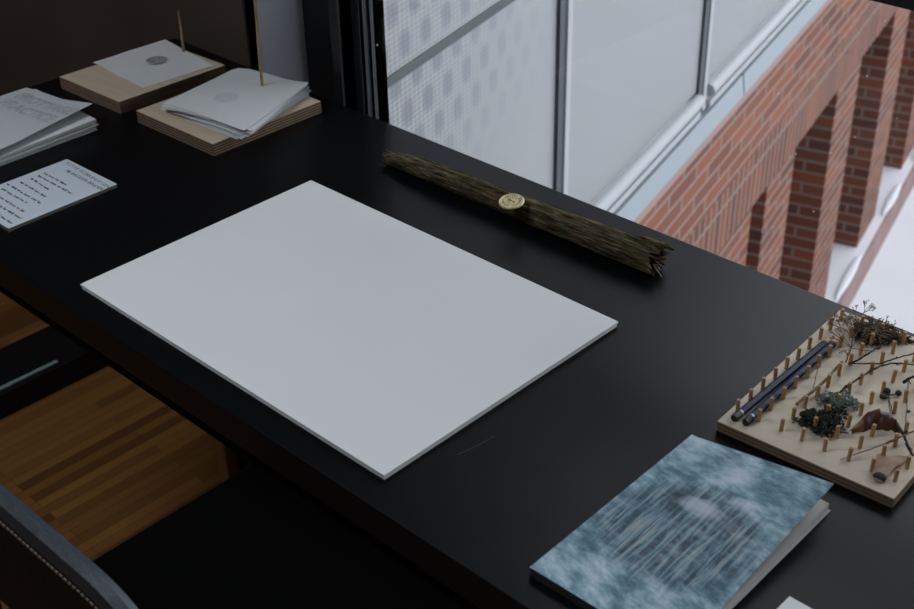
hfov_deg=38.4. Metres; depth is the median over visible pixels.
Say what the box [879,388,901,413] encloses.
sprig
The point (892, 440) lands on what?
twig
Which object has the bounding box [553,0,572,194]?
post
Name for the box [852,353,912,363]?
twig
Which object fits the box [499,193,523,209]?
token
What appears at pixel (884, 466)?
seed
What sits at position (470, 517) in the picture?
desk
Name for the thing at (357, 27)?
window
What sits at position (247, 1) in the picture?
trim
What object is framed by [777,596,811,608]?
paper sheet
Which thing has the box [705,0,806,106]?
glass panel
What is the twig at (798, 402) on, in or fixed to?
on the board at (773, 432)
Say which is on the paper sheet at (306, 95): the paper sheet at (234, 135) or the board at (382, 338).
the paper sheet at (234, 135)
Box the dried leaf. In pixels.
[840,400,899,433]
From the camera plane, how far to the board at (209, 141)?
1.72 m
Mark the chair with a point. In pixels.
(250, 541)
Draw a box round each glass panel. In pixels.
[383,0,556,188]
[568,0,704,212]
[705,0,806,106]
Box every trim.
[244,0,258,69]
[253,0,309,89]
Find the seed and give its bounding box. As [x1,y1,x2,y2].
[872,453,906,482]
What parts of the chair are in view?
backrest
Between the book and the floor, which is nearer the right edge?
the book
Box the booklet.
[0,87,97,165]
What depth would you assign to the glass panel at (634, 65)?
2.86 m
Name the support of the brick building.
on the ground
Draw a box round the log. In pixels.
[382,149,673,277]
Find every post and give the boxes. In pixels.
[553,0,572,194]
[688,0,714,110]
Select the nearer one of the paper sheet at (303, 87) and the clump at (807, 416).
the clump at (807, 416)
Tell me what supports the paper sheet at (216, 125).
on the paper sheet at (299, 98)
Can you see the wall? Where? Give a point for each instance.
(315, 12)
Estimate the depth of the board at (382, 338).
1.33 m
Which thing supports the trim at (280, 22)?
attached to the wall
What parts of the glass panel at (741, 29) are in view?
panel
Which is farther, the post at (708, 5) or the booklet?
the post at (708, 5)
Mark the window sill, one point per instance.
(636, 206)
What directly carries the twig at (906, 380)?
on the board at (773, 432)
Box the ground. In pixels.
[849,187,913,333]
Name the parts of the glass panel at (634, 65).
rail, rounded rail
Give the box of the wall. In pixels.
[302,0,334,101]
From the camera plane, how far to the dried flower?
1.28 m
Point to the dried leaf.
(885, 421)
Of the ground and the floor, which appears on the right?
the ground
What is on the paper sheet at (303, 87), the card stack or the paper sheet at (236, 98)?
the paper sheet at (236, 98)
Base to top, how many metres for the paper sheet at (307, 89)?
0.003 m
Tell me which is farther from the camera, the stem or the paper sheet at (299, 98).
the paper sheet at (299, 98)
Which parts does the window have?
frame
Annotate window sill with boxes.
[613,0,831,223]
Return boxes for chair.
[0,465,463,608]
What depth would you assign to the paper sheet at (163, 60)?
1.89 m
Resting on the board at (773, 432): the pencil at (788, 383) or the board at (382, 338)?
the pencil at (788, 383)
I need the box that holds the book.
[530,435,833,608]
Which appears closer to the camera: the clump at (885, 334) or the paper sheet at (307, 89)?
the clump at (885, 334)
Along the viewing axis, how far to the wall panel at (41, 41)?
2.20 m
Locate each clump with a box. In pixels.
[792,389,860,439]
[850,316,913,348]
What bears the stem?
on the board at (773, 432)
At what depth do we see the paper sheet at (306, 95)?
1.72 m
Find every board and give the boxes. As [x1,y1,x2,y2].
[60,12,225,113]
[80,180,617,479]
[136,0,321,156]
[716,308,913,508]
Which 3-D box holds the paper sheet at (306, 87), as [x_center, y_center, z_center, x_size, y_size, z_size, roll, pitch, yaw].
[-0.285,-0.273,1.755,0.154,0.004,0.152,17,37,27]
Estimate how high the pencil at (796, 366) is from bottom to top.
0.007 m
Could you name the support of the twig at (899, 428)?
on the board at (773, 432)
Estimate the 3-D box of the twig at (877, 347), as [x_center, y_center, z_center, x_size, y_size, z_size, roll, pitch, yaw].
[0.388,0.048,1.244,0.046,0.006,0.005,-21,38,-28]
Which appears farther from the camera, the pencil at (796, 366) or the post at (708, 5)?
the post at (708, 5)
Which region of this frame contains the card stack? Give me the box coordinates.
[0,159,116,232]
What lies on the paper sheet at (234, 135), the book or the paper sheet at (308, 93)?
the paper sheet at (308, 93)
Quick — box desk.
[0,38,913,608]
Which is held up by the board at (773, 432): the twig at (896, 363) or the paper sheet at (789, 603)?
the twig at (896, 363)
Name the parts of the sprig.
stem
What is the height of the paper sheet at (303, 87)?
0.005 m
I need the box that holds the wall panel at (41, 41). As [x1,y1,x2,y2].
[0,0,258,95]
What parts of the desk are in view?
leg, leg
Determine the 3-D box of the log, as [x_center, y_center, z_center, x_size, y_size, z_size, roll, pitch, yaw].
[0.066,-0.118,1.516,0.423,0.032,0.038,26,41,35]
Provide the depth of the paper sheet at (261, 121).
1.71 m
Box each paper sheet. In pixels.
[93,40,213,87]
[160,95,309,138]
[162,68,308,130]
[162,69,307,131]
[162,91,308,134]
[163,87,303,131]
[163,90,311,136]
[164,86,308,133]
[164,89,308,133]
[186,117,242,138]
[197,85,306,133]
[205,93,308,137]
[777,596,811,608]
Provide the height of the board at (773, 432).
0.025 m
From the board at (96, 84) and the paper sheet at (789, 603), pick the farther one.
the board at (96, 84)
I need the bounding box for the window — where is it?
[328,0,913,123]
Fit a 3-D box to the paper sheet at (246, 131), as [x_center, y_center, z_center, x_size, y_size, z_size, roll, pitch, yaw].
[-0.285,-0.274,1.754,0.158,0.004,0.154,19,37,28]
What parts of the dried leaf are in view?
blade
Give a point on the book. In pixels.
(705, 524)
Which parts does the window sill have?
sill plate, sill plate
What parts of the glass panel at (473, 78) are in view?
dark rail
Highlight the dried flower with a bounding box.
[827,300,895,362]
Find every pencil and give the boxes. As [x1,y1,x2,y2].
[731,335,833,420]
[742,337,839,425]
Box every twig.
[795,361,842,405]
[835,362,913,396]
[840,430,913,459]
[848,344,881,364]
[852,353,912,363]
[897,423,913,456]
[902,375,913,383]
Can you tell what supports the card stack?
on the desk
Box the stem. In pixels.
[905,381,910,420]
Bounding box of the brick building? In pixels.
[639,0,913,307]
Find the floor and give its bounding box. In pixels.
[0,292,252,608]

